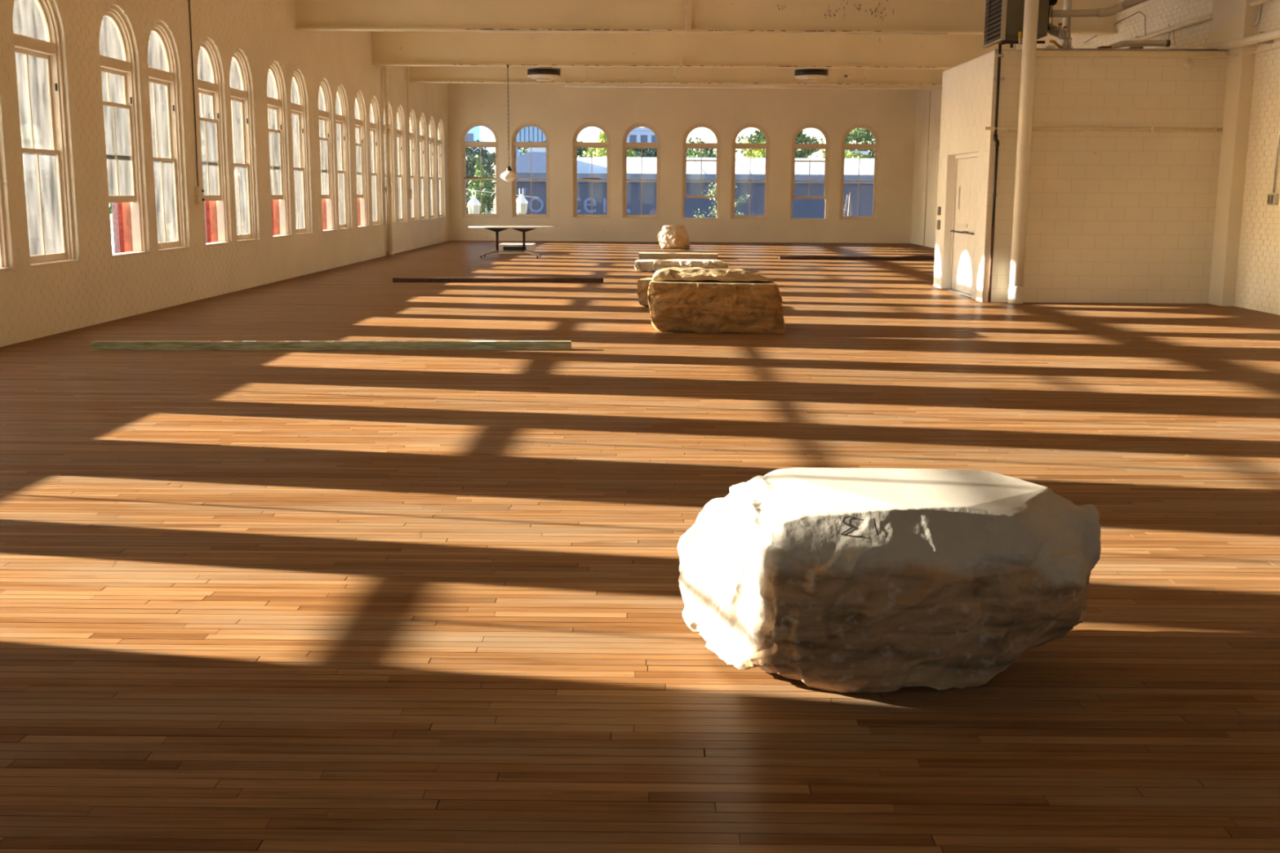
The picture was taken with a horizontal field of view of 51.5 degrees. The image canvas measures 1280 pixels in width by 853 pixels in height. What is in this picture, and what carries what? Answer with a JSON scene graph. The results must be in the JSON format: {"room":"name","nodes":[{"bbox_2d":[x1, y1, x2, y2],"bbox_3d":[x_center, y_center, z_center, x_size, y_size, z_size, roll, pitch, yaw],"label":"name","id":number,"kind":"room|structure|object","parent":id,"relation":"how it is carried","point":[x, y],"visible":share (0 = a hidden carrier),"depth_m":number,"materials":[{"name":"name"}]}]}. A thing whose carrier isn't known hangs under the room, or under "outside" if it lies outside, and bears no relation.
{"room":"art gallery","nodes":[
{"label":"art gallery","id":0,"kind":"room"},
{"bbox_2d":[0,0,450,346],"bbox_3d":[-6.543,-4.441,17.936,0.474,6.050,50.760,0,10,0],"label":"wall","id":1,"kind":"structure","parent":0,"point":[42,301],"depth_m":18.84,"materials":[{"name":"beige paint"}]},
{"bbox_2d":[0,160,11,271],"bbox_3d":[-6.514,-2.964,12.621,0.290,3.004,1.208,0,10,0],"label":"window","id":2,"kind":"structure","parent":1,"relation":"in","point":[3,247],"depth_m":13.37,"materials":[{"name":"wood"}]},
{"bbox_2d":[13,0,78,267],"bbox_3d":[-6.501,-3.240,14.187,0.290,3.004,1.208,0,10,0],"label":"window","id":3,"kind":"structure","parent":1,"relation":"in","point":[37,36],"depth_m":14.41,"materials":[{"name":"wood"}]},
{"bbox_2d":[99,4,148,257],"bbox_3d":[-6.483,-3.611,16.295,0.290,3.004,1.208,0,10,0],"label":"window","id":4,"kind":"structure","parent":1,"relation":"in","point":[117,54],"depth_m":16.56,"materials":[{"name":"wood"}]},
{"bbox_2d":[147,21,188,252],"bbox_3d":[-6.471,-3.872,17.782,0.290,3.004,1.208,0,10,0],"label":"window","id":5,"kind":"structure","parent":1,"relation":"in","point":[162,60],"depth_m":18.06,"materials":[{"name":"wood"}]},
{"bbox_2d":[188,0,204,204],"bbox_3d":[-6.250,-5.291,18.536,0.095,4.300,0.180,0,10,0],"label":"switch box","id":6,"kind":"object","parent":1,"relation":"attached to","point":[198,191],"visible":1,"depth_m":18.79,"materials":[{"name":"beige paint"}]},
{"bbox_2d":[197,37,231,246],"bbox_3d":[-6.455,-4.202,19.653,0.290,3.004,1.208,0,10,0],"label":"window","id":7,"kind":"structure","parent":1,"relation":"in","point":[210,89],"depth_m":19.97,"materials":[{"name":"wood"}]},
{"bbox_2d":[229,48,258,242],"bbox_3d":[-6.443,-4.456,21.101,0.290,3.004,1.208,0,10,0],"label":"window","id":8,"kind":"structure","parent":1,"relation":"in","point":[239,82],"depth_m":21.44,"materials":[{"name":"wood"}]},
{"bbox_2d":[266,61,291,238],"bbox_3d":[-6.427,-4.803,23.070,0.290,3.004,1.208,0,10,0],"label":"window","id":9,"kind":"structure","parent":1,"relation":"in","point":[276,116],"depth_m":23.45,"materials":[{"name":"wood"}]},
{"bbox_2d":[290,69,311,235],"bbox_3d":[-6.414,-5.063,24.548,0.290,3.004,1.208,0,10,0],"label":"window","id":10,"kind":"structure","parent":1,"relation":"in","point":[299,130],"depth_m":24.92,"materials":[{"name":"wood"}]},
{"bbox_2d":[318,79,336,232],"bbox_3d":[-6.398,-5.410,26.517,0.290,3.004,1.208,0,10,0],"label":"window","id":11,"kind":"structure","parent":1,"relation":"in","point":[324,104],"depth_m":26.93,"materials":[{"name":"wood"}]},
{"bbox_2d":[335,84,351,230],"bbox_3d":[-6.386,-5.656,27.916,0.290,3.004,1.208,0,10,0],"label":"window","id":12,"kind":"structure","parent":1,"relation":"in","point":[340,105],"depth_m":28.32,"materials":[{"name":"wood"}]},
{"bbox_2d":[354,91,368,227],"bbox_3d":[-6.371,-5.965,29.669,0.290,3.004,1.208,0,10,0],"label":"window","id":13,"kind":"structure","parent":1,"relation":"in","point":[359,112],"depth_m":30.10,"materials":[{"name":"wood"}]},
{"bbox_2d":[369,96,382,226],"bbox_3d":[-6.358,-6.237,31.215,0.290,3.004,1.208,0,10,0],"label":"window","id":14,"kind":"structure","parent":1,"relation":"in","point":[374,125],"depth_m":31.65,"materials":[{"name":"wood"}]},
{"bbox_2d":[383,66,393,255],"bbox_3d":[-6.102,-6.990,31.994,0.156,5.700,0.254,0,10,0],"label":"downpipe","id":15,"kind":"object","parent":1,"relation":"attached to","point":[386,126],"visible":0.92,"depth_m":32.10,"materials":[{"name":"beige metal"}]},
{"bbox_2d":[383,103,395,224],"bbox_3d":[-6.345,-6.514,32.791,0.290,3.004,1.208,0,10,0],"label":"window","id":16,"kind":"structure","parent":1,"relation":"in","point":[389,117],"depth_m":33.24,"materials":[{"name":"wood"}]},
{"bbox_2d":[396,106,406,222],"bbox_3d":[-6.332,-6.800,34.416,0.290,3.004,1.208,0,10,0],"label":"window","id":17,"kind":"structure","parent":1,"relation":"in","point":[400,141],"depth_m":34.88,"materials":[{"name":"wood"}]},
{"bbox_2d":[406,66,412,199],"bbox_3d":[-6.128,-8.197,35.163,0.060,4.300,0.160,0,10,0],"label":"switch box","id":18,"kind":"object","parent":1,"relation":"attached to","point":[410,189],"visible":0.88,"depth_m":35.29,"materials":[{"name":"beige paint"}]},
{"bbox_2d":[408,110,418,222],"bbox_3d":[-6.317,-7.112,36.188,0.290,3.004,1.208,0,10,0],"label":"window","id":19,"kind":"structure","parent":1,"relation":"in","point":[411,123],"depth_m":36.66,"materials":[{"name":"wood"}]},
{"bbox_2d":[419,113,427,220],"bbox_3d":[-6.304,-7.389,37.764,0.290,3.004,1.208,0,10,0],"label":"window","id":20,"kind":"structure","parent":1,"relation":"in","point":[422,131],"depth_m":38.23,"materials":[{"name":"wood"}]},
{"bbox_2d":[429,117,436,219],"bbox_3d":[-6.290,-7.668,39.350,0.290,3.004,1.208,0,10,0],"label":"window","id":21,"kind":"structure","parent":1,"relation":"in","point":[432,165],"depth_m":39.85,"materials":[{"name":"wood"}]},
{"bbox_2d":[437,119,444,218],"bbox_3d":[-6.277,-7.946,40.925,0.290,3.004,1.208,0,10,0],"label":"window","id":22,"kind":"structure","parent":1,"relation":"in","point":[439,129],"depth_m":41.42,"materials":[{"name":"wood"}]},
{"bbox_2d":[465,125,492,213],"bbox_3d":[-14.892,-20.198,114.357,3.600,12.250,8.300,0,10,0],"label":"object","id":23,"kind":"object","parent":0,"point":[478,132],"visible":0.1,"depth_m":110.15,"materials":[{"name":"grey stone"}]},
{"bbox_2d":[0,240,1279,852],"bbox_3d":[1.090,-1.486,18.139,15.440,0.250,50.660,0,10,0],"label":"floor","id":24,"kind":"structure","parent":0,"point":[251,601],"depth_m":5.54,"materials":[{"name":"brown wood"}]},
{"bbox_2d":[90,340,571,350],"bbox_3d":[-3.030,-0.806,13.175,4.698,0.082,0.101,0,10,-3],"label":"beam","id":25,"kind":"structure","parent":24,"relation":"on","point":[118,344],"depth_m":13.14,"materials":[{"name":"brown wood"}]},
{"bbox_2d":[392,277,603,282],"bbox_3d":[-2.462,-2.556,23.144,3.645,0.079,0.146,0,10,-5],"label":"timber beam","id":26,"kind":"structure","parent":24,"relation":"on","point":[394,279],"depth_m":23.08,"materials":[{"name":"brown wood"}]},
{"bbox_2d":[468,226,554,258],"bbox_3d":[-3.073,-4.410,31.743,2.040,0.742,1.100,0,10,0],"label":"table","id":27,"kind":"object","parent":24,"relation":"on","point":[495,228],"visible":1,"depth_m":31.68,"materials":[{"name":"laminate"}]},
{"bbox_2d":[498,243,535,253],"bbox_3d":[-3.159,-4.588,34.197,0.870,0.240,0.906,0,10,0],"label":"box","id":28,"kind":"object","parent":24,"relation":"on","point":[502,246],"visible":0.72,"depth_m":33.75,"materials":[{"name":"laminate"}]},
{"bbox_2d":[636,277,652,306],"bbox_3d":[0.306,-1.880,18.527,0.710,0.382,0.662,0,10,0],"label":"stone block","id":29,"kind":"object","parent":24,"relation":"on","point":[642,284],"visible":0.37,"depth_m":18.23,"materials":[{"name":"stone"}]},
{"bbox_2d":[657,224,689,248],"bbox_3d":[0.946,-5.356,37.472,0.941,0.667,0.715,0,10,0],"label":"boulder","id":30,"kind":"object","parent":24,"relation":"on","point":[670,236],"visible":1,"depth_m":37.20,"materials":[{"name":"beige stone"}]},
{"bbox_2d":[638,251,718,258],"bbox_3d":[0.918,-4.154,32.203,1.908,0.126,1.020,0,10,0],"label":"stone slab","id":31,"kind":"object","parent":24,"relation":"on","point":[642,255],"visible":1,"depth_m":31.74,"materials":[{"name":"beige stone"}]},
{"bbox_2d":[634,258,728,271],"bbox_3d":[0.832,-3.275,26.916,1.913,0.226,0.974,0,10,-3],"label":"stone slab","id":32,"kind":"object","parent":24,"relation":"on","point":[650,265],"visible":0.81,"depth_m":26.55,"materials":[{"name":"beige stone"}]},
{"bbox_2d":[647,280,785,333],"bbox_3d":[0.866,-1.394,15.257,1.566,0.565,0.947,0,10,0],"label":"stone block","id":33,"kind":"object","parent":24,"relation":"on","point":[708,306],"visible":0.95,"depth_m":14.85,"materials":[{"name":"stone"}]},
{"bbox_2d":[651,266,773,281],"bbox_3d":[0.822,-1.755,15.271,1.374,0.140,0.718,0,10,0],"label":"stone slab","id":34,"kind":"object","parent":33,"relation":"on","point":[673,273],"visible":1,"depth_m":14.97,"materials":[{"name":"stone"}]},
{"bbox_2d":[778,254,934,260],"bbox_3d":[5.671,-4.059,31.861,4.672,0.113,0.224,0,10,-1],"label":"timber beam","id":35,"kind":"structure","parent":24,"relation":"on","point":[920,257],"depth_m":31.76,"materials":[{"name":"brown wood"}]},
{"bbox_2d":[677,467,1101,693],"bbox_3d":[0.830,0.482,4.490,1.391,0.604,1.083,0,10,0],"label":"boulder","id":36,"kind":"object","parent":24,"relation":"on","point":[845,580],"visible":1,"depth_m":4.10,"materials":[{"name":"stone"}]},
{"bbox_2d":[1007,0,1039,303],"bbox_3d":[5.477,-4.601,18.823,0.222,5.700,0.222,0,10,0],"label":"column","id":37,"kind":"structure","parent":24,"relation":"on","point":[1015,291],"depth_m":18.87,"materials":[{"name":"white metal"}]},
{"bbox_2d":[447,83,917,243],"bbox_3d":[1.315,-8.721,42.515,14.840,6.050,0.474,0,10,0],"label":"wall","id":38,"kind":"structure","parent":0,"point":[561,110],"depth_m":42.23,"materials":[{"name":"beige paint"}]},
{"bbox_2d":[461,121,499,217],"bbox_3d":[-5.108,-8.229,42.577,1.208,3.004,0.290,0,10,0],"label":"window","id":39,"kind":"structure","parent":38,"relation":"in","point":[464,144],"depth_m":42.50,"materials":[{"name":"paint"}]},
{"bbox_2d":[511,122,550,217],"bbox_3d":[-3.488,-8.218,42.565,1.208,3.004,0.290,0,10,0],"label":"window","id":40,"kind":"structure","parent":38,"relation":"in","point":[515,144],"depth_m":42.50,"materials":[{"name":"wood"}]},
{"bbox_2d":[573,122,610,217],"bbox_3d":[-1.538,-8.204,42.551,1.208,3.004,0.290,0,10,0],"label":"window","id":41,"kind":"structure","parent":38,"relation":"in","point":[575,144],"depth_m":42.47,"materials":[{"name":"wood"}]},
{"bbox_2d":[622,122,660,218],"bbox_3d":[0.051,-8.192,42.540,1.208,3.004,0.290,0,10,0],"label":"window","id":42,"kind":"structure","parent":38,"relation":"in","point":[625,144],"depth_m":42.46,"materials":[{"name":"paint"}]},
{"bbox_2d":[681,123,720,218],"bbox_3d":[1.961,-8.178,42.526,1.208,3.004,0.290,0,10,0],"label":"window","id":43,"kind":"structure","parent":38,"relation":"in","point":[686,145],"depth_m":42.43,"materials":[{"name":"paint"}]},
{"bbox_2d":[730,123,769,218],"bbox_3d":[3.531,-8.167,42.515,1.208,3.004,0.290,0,10,0],"label":"window","id":44,"kind":"structure","parent":38,"relation":"in","point":[735,145],"depth_m":42.44,"materials":[{"name":"paint"}]},
{"bbox_2d":[790,124,830,219],"bbox_3d":[5.431,-8.153,42.502,1.208,3.004,0.290,0,10,0],"label":"window","id":45,"kind":"structure","parent":38,"relation":"in","point":[794,146],"depth_m":42.41,"materials":[{"name":"paint"}]},
{"bbox_2d":[839,124,879,219],"bbox_3d":[7.011,-8.141,42.491,1.208,3.004,0.290,0,10,0],"label":"window","id":46,"kind":"structure","parent":38,"relation":"in","point":[875,146],"depth_m":42.41,"materials":[{"name":"paint"}]},
{"bbox_2d":[933,50,995,302],"bbox_3d":[5.140,-3.877,20.854,0.193,3.572,3.396,0,10,0],"label":"wall","id":47,"kind":"structure","parent":0,"point":[966,100],"depth_m":20.65,"materials":[{"name":"white paint"}]},
{"bbox_2d":[942,152,977,297],"bbox_3d":[5.145,-3.198,20.971,0.185,2.193,2.060,0,10,0],"label":"door","id":48,"kind":"structure","parent":47,"relation":"in","point":[962,230],"depth_m":21.28,"materials":[{"name":"beige wood"}]},
{"bbox_2d":[943,48,1227,71],"bbox_3d":[6.720,-5.631,20.535,3.315,0.030,3.370,0,10,0],"label":"roof","id":49,"kind":"structure","parent":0,"point":[995,49],"depth_m":18.88,"materials":[{"name":"metal"}]},
{"bbox_2d":[1049,39,1062,48],"bbox_3d":[6.038,-5.468,19.095,0.424,0.162,0.070,-6,12,-30],"label":"gas hose","id":50,"kind":"object","parent":49,"relation":"on","point":[1054,42],"visible":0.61,"depth_m":19.03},
{"bbox_2d":[1047,22,1073,48],"bbox_3d":[6.140,-5.690,19.439,0.366,0.448,0.349,0,10,0],"label":"spiral duct","id":51,"kind":"object","parent":49,"relation":"on","point":[1054,29],"visible":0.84,"depth_m":19.33,"materials":[{"name":"grey metal"}]},
{"bbox_2d":[1057,22,1071,48],"bbox_3d":[6.149,-5.647,19.242,0.182,0.382,0.040,0,10,0],"label":"tap","id":52,"kind":"object","parent":49,"relation":"on","point":[1059,24],"visible":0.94,"depth_m":19.23,"materials":[{"name":"metal"}]},
{"bbox_2d":[1062,0,1071,34],"bbox_3d":[6.800,-6.814,21.083,0.124,2.110,0.124,0,10,0],"label":"column","id":53,"kind":"structure","parent":49,"relation":"on","point":[1067,3],"depth_m":21.09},
{"bbox_2d":[1035,48,1217,50],"bbox_3d":[6.909,-5.376,18.918,2.630,0.024,0.024,0,10,0],"label":"conduit","id":54,"kind":"object","parent":49,"relation":"on","point":[1037,48],"visible":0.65,"depth_m":18.91,"materials":[{"name":"metal"}]},
{"bbox_2d":[1109,39,1170,48],"bbox_3d":[7.389,-5.648,19.861,1.046,0.279,0.101,0,10,0],"label":"pipe","id":55,"kind":"object","parent":49,"relation":"on","point":[1166,42],"visible":0.7,"depth_m":19.81,"materials":[{"name":"white metal"}]},
{"bbox_2d":[911,0,1279,315],"bbox_3d":[8.701,-4.322,17.779,0.354,6.050,50.660,0,10,0],"label":"wall","id":56,"kind":"structure","parent":0,"point":[1258,273],"depth_m":18.69,"materials":[{"name":"beige paint"}]},
{"bbox_2d":[409,66,947,85],"bbox_3d":[1.272,-9.690,35.445,14.840,1.050,0.306,0,10,0],"label":"ceiling beam","id":57,"kind":"structure","parent":56,"relation":"attached to","point":[419,74],"depth_m":35.48,"materials":[{"name":"beige paint"}]},
{"bbox_2d":[372,31,1014,68],"bbox_3d":[1.232,-8.834,30.664,14.840,1.080,0.320,0,10,0],"label":"ceiling beam","id":58,"kind":"structure","parent":56,"relation":"attached to","point":[390,48],"depth_m":30.68,"materials":[{"name":"beige paint"}]},
{"bbox_2d":[500,64,517,182],"bbox_3d":[-3.060,-7.038,30.874,0.406,2.660,0.406,0,10,0],"label":"pendant lamp","id":59,"kind":"object","parent":58,"relation":"hanging from","point":[508,175],"visible":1,"depth_m":30.94,"materials":[{"name":"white glass"}]},
{"bbox_2d":[293,0,1117,35],"bbox_3d":[1.176,-7.655,23.967,14.840,1.080,0.320,0,10,0],"label":"ceiling beam","id":60,"kind":"structure","parent":56,"relation":"attached to","point":[949,16],"depth_m":24.00,"materials":[{"name":"beige paint"}]},
{"bbox_2d":[480,5,947,35],"bbox_3d":[1.322,-7.301,23.815,8.400,0.483,0.036,0,10,0],"label":"pipe","id":61,"kind":"object","parent":60,"relation":"attached to","point":[481,31],"visible":1,"depth_m":23.84,"materials":[{"name":"white metal"}]},
{"bbox_2d":[923,91,931,245],"bbox_3d":[8.692,-7.795,40.187,0.040,4.580,0.039,0,10,0],"label":"conduit","id":62,"kind":"object","parent":56,"relation":"attached to","point":[930,91],"visible":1,"depth_m":40.17,"materials":[{"name":"white metal"}]},
{"bbox_2d":[1084,11,1146,43],"bbox_3d":[8.562,-7.053,24.018,0.012,0.567,3.306,0,10,0],"label":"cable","id":63,"kind":"object","parent":56,"relation":"attached to","point":[1138,11],"visible":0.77,"depth_m":23.16,"materials":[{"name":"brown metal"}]},
{"bbox_2d":[1129,0,1272,39],"bbox_3d":[8.497,-6.325,21.104,0.139,0.110,9.900,0,10,0],"label":"pipe","id":64,"kind":"object","parent":56,"relation":"attached to","point":[1254,2],"visible":0.49,"depth_m":20.59,"materials":[{"name":"metal"}]},
{"bbox_2d":[1205,27,1279,50],"bbox_3d":[8.324,-4.784,15.289,0.380,0.154,7.910,0,10,0],"label":"pipe","id":65,"kind":"object","parent":56,"relation":"attached to","point":[1267,37],"visible":0.9,"depth_m":18.14,"materials":[{"name":"metal"}]},
{"bbox_2d":[1266,193,1278,204],"bbox_3d":[8.483,-3.048,17.802,0.066,0.150,0.200,0,10,0],"label":"outlet box","id":66,"kind":"object","parent":56,"relation":"attached to","point":[1273,198],"visible":1,"depth_m":17.73,"materials":[{"name":"metal"}]},
{"bbox_2d":[1272,129,1279,192],"bbox_3d":[8.497,-4.097,17.500,0.029,2.002,0.253,0,10,0],"label":"conduit","id":67,"kind":"object","parent":56,"relation":"attached to","point":[1278,140],"visible":1,"depth_m":17.71,"materials":[{"name":"metal"}]},
{"bbox_2d":[979,50,1227,303],"bbox_3d":[6.693,-3.586,19.259,3.320,3.572,0.193,0,10,0],"label":"wall","id":68,"kind":"structure","parent":0,"point":[1113,216],"depth_m":19.17,"materials":[{"name":"beige brick"}]},
{"bbox_2d":[987,43,1004,302],"bbox_3d":[5.102,-3.622,19.129,0.160,3.660,0.074,0,10,0],"label":"gas pipe","id":69,"kind":"object","parent":68,"relation":"attached to","point":[999,55],"visible":1,"depth_m":19.09,"materials":[{"name":"brown metal"}]},
{"bbox_2d":[985,125,1222,132],"bbox_3d":[6.636,-4.261,19.006,3.380,0.070,0.072,0,10,0],"label":"wall rail","id":70,"kind":"object","parent":68,"relation":"attached to","point":[1006,127],"visible":1,"depth_m":18.98,"materials":[{"name":"beige paint"}]},
{"bbox_2d":[1035,50,1228,57],"bbox_3d":[6.968,-5.283,18.836,2.750,0.087,0.047,0,10,0],"label":"trim","id":71,"kind":"structure","parent":68,"relation":"attached to","point":[1144,54],"depth_m":18.81,"materials":[{"name":"beige paint"}]},
{"bbox_2d":[1182,58,1193,69],"bbox_3d":[7.792,-5.152,18.861,0.150,0.150,0.030,0,10,0],"label":"round cap","id":72,"kind":"object","parent":68,"relation":"attached to","point":[1188,64],"visible":1,"depth_m":18.86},
{"bbox_2d":[1208,0,1259,306],"bbox_3d":[8.449,-4.624,19.068,0.200,5.704,1.100,0,10,0],"label":"pilaster","id":73,"kind":"object","parent":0,"point":[1232,20],"visible":0.59,"depth_m":18.80,"materials":[{"name":"beige paint"}]},
{"bbox_2d":[1188,45,1279,58],"bbox_3d":[8.095,-4.583,15.119,0.715,0.044,7.501,0,10,0],"label":"conduit","id":74,"kind":"object","parent":73,"relation":"attached to","point":[1276,47],"visible":1,"depth_m":18.65,"materials":[{"name":"beige metal"}]},
{"bbox_2d":[1252,4,1261,26],"bbox_3d":[8.409,-6.294,18.425,0.031,1.993,0.642,-3,11,-20],"label":"conduit","id":75,"kind":"object","parent":73,"relation":"attached to","point":[1260,6],"visible":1,"depth_m":18.24,"materials":[{"name":"metal"}]},
{"bbox_3d":[1.000,-7.371,17.103,15.790,0.300,51.260,0,10,0],"label":"ceiling","id":76,"kind":"structure","parent":0,"visible":0},
{"bbox_2d":[527,66,561,83],"bbox_3d":[-2.398,-9.299,33.009,0.827,1.460,0.828,5,11,23],"label":"ceiling light","id":77,"kind":"object","parent":76,"relation":"hanging from","point":[539,73],"visible":0.92,"depth_m":32.81,"materials":[{"name":"black metal"}]},
{"bbox_2d":[527,74,559,79],"bbox_3d":[-2.402,-8.710,33.112,0.810,0.095,0.810,0,10,0],"label":"diffuser","id":78,"kind":"object","parent":77,"relation":"attached to","point":[532,76],"depth_m":32.86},
{"bbox_2d":[564,66,942,88],"bbox_3d":[3.362,-9.459,34.252,10.640,1.428,0.053,0,10,0],"label":"pipe","id":79,"kind":"object","parent":76,"relation":"hanging from","point":[586,85],"visible":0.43,"depth_m":34.36,"materials":[{"name":"white metal"}]},
{"bbox_2d":[794,67,829,83],"bbox_3d":[4.261,-9.260,32.960,0.827,1.440,0.828,5,11,23],"label":"ceiling light","id":80,"kind":"object","parent":76,"relation":"hanging from","point":[806,74],"visible":0.86,"depth_m":32.76,"materials":[{"name":"black metal"}]},
{"bbox_2d":[794,74,827,79],"bbox_3d":[4.258,-8.681,33.062,0.810,0.095,0.810,0,10,0],"label":"diffuser","id":81,"kind":"object","parent":80,"relation":"attached to","point":[801,77],"depth_m":32.79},
{"bbox_2d":[828,75,851,84],"bbox_3d":[4.984,-8.664,33.160,0.570,0.236,0.080,0,10,0],"label":"bracket","id":82,"kind":"object","parent":80,"relation":"attached to","point":[845,76],"visible":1,"depth_m":33.15,"materials":[{"name":"white metal"}]},
{"bbox_2d":[982,0,1057,49],"bbox_3d":[5.605,-6.512,19.359,0.880,2.120,1.140,0,10,0],"label":"heater","id":83,"kind":"object","parent":76,"relation":"hanging from","point":[1003,22],"visible":0.91,"depth_m":19.01,"materials":[{"name":"metal"}]},
{"bbox_2d":[1048,0,1148,17],"bbox_3d":[6.974,-6.250,19.325,2.231,0.512,0.610,6,12,30],"label":"vent pipe","id":84,"kind":"object","parent":83,"relation":"attached to","point":[1107,11],"visible":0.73,"depth_m":19.63,"materials":[{"name":"white metal"}]},
{"label":"outside","id":85,"kind":"structure","parent":0,"visible":0},
{"bbox_2d":[110,222,113,231],"bbox_3d":[0.788,-11.129,99.575,320.000,0.300,320.000,0,10,0],"label":"ground","id":86,"kind":"structure","parent":85,"point":[111,223],"depth_m":224.72,"materials":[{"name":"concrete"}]},
{"bbox_2d":[467,190,480,213],"bbox_3d":[-6.185,-5.711,49.817,0.462,6.200,0.462,-4,11,-22],"label":"street lamp","id":87,"kind":"object","parent":86,"relation":"on","point":[473,205],"visible":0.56,"depth_m":49.23,"materials":[{"name":"beige glass"}]},
{"bbox_2d":[465,151,491,210],"bbox_3d":[-10.228,-11.526,75.194,3.942,8.812,2.950,0,10,-5],"label":"tree","id":88,"kind":"object","parent":86,"relation":"on","point":[470,161],"visible":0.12,"depth_m":74.13,"materials":[{"name":"green plant"}]},
{"bbox_2d":[465,138,495,181],"bbox_3d":[-12.902,-16.302,98.734,5.432,10.022,5.321,0,10,0],"label":"tree","id":89,"kind":"object","parent":86,"relation":"on","point":[491,159],"visible":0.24,"depth_m":97.61,"materials":[{"name":"green plant"}]},
{"bbox_2d":[466,153,495,213],"bbox_3d":[-8.280,-10.309,70.332,1.624,8.126,1.674,0,10,0],"label":"tree","id":90,"kind":"object","parent":86,"relation":"on","point":[475,184],"visible":0.52,"depth_m":69.69,"materials":[{"name":"green plant"}]},
{"bbox_2d":[516,188,528,213],"bbox_3d":[-4.425,-5.738,49.797,0.462,6.280,0.462,-4,11,-22],"label":"street lamp","id":91,"kind":"object","parent":86,"relation":"on","point":[522,202],"visible":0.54,"depth_m":49.20,"materials":[{"name":"beige glass"}]},
{"bbox_2d":[515,126,546,158],"bbox_3d":[-8.795,-22.072,111.945,4.600,16.850,8.300,0,10,0],"label":"tower","id":92,"kind":"structure","parent":86,"relation":"on","point":[533,134],"depth_m":107.60,"materials":[{"name":"blue metal"}]},
{"bbox_2d":[516,139,577,154],"bbox_3d":[-6.489,-15.891,96.743,5.469,9.979,5.384,0,10,0],"label":"tree","id":93,"kind":"object","parent":86,"relation":"on","point":[524,150],"visible":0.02,"depth_m":95.60,"materials":[{"name":"green plant"}]},
{"bbox_2d":[577,140,601,156],"bbox_3d":[-3.804,-14.287,88.908,3.640,9.569,3.616,0,10,0],"label":"tree","id":94,"kind":"object","parent":86,"relation":"on","point":[580,150],"visible":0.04,"depth_m":87.37,"materials":[{"name":"green plant"}]},
{"bbox_2d":[582,131,636,156],"bbox_3d":[-1.909,-13.847,82.845,3.407,10.827,3.375,0,10,0],"label":"tree","id":95,"kind":"object","parent":86,"relation":"on","point":[597,152],"visible":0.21,"depth_m":81.48,"materials":[{"name":"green plant"}]},
{"bbox_2d":[605,142,657,157],"bbox_3d":[0.205,-16.144,98.707,6.953,9.876,4.054,0,10,0],"label":"tree","id":96,"kind":"object","parent":86,"relation":"on","point":[646,154],"visible":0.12,"depth_m":97.02,"materials":[{"name":"green plant"}]},
{"bbox_2d":[626,127,657,155],"bbox_3d":[1.305,-20.874,120.195,5.700,11.750,8.300,0,10,0],"label":"stone building","id":97,"kind":"structure","parent":86,"relation":"on","point":[638,135],"depth_m":115.35,"materials":[{"name":"stone"}]},
{"bbox_2d":[515,147,874,218],"bbox_3d":[9.061,-10.211,68.545,31.000,8.750,9.300,0,10,0],"label":"building","id":98,"kind":"structure","parent":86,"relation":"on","point":[637,167],"depth_m":64.05,"materials":[{"name":"metal"}]},
{"bbox_2d":[686,148,716,157],"bbox_3d":[3.164,-13.487,84.929,4.249,9.457,3.787,0,10,0],"label":"tree","id":99,"kind":"object","parent":86,"relation":"on","point":[691,153],"visible":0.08,"depth_m":83.53,"materials":[{"name":"green plant"}]},
{"bbox_2d":[688,137,716,157],"bbox_3d":[4.518,-15.512,94.693,3.186,10.074,3.384,0,10,0],"label":"tree","id":100,"kind":"object","parent":86,"relation":"on","point":[706,150],"visible":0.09,"depth_m":93.71,"materials":[{"name":"green plant"}]},
{"bbox_2d":[692,177,751,217],"bbox_3d":[2.898,-5.336,46.648,2.296,6.670,1.058,1,10,6],"label":"young tree","id":101,"kind":"object","parent":86,"relation":"on","point":[736,202],"visible":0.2,"depth_m":46.24,"materials":[{"name":"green plant"}]},
{"bbox_2d":[741,140,766,157],"bbox_3d":[7.242,-12.171,77.983,3.040,9.322,3.238,0,10,0],"label":"tree","id":102,"kind":"object","parent":86,"relation":"on","point":[759,152],"visible":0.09,"depth_m":76.88,"materials":[{"name":"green plant"}]},
{"bbox_2d":[735,129,823,158],"bbox_3d":[11.015,-19.476,108.175,7.493,13.283,5.290,0,10,0],"label":"tree","id":103,"kind":"object","parent":86,"relation":"on","point":[802,138],"visible":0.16,"depth_m":106.81,"materials":[{"name":"green plant"}]},
{"bbox_2d":[813,151,868,158],"bbox_3d":[14.503,-15.423,97.181,3.300,9.150,5.300,0,10,0],"label":"brick house","id":104,"kind":"structure","parent":86,"relation":"on","point":[820,154],"depth_m":94.52,"materials":[{"name":"white brick"}]},
{"bbox_2d":[821,149,869,158],"bbox_3d":[13.329,-13.256,84.915,5.544,9.127,4.278,0,10,0],"label":"tree","id":105,"kind":"object","parent":86,"relation":"on","point":[848,154],"visible":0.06,"depth_m":83.78,"materials":[{"name":"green plant"}]},
{"bbox_2d":[844,128,875,158],"bbox_3d":[18.549,-18.621,106.220,6.036,12.367,4.937,0,10,0],"label":"tree","id":106,"kind":"object","parent":86,"relation":"on","point":[858,135],"visible":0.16,"depth_m":104.44,"materials":[{"name":"green plant"}]},
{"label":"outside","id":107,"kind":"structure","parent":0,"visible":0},
{"bbox_2d":[111,231,114,253],"bbox_3d":[-89.372,-8.489,80.487,120.000,0.050,240.000,0,10,0],"label":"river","id":108,"kind":"structure","parent":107,"point":[112,232],"depth_m":156.94,"materials":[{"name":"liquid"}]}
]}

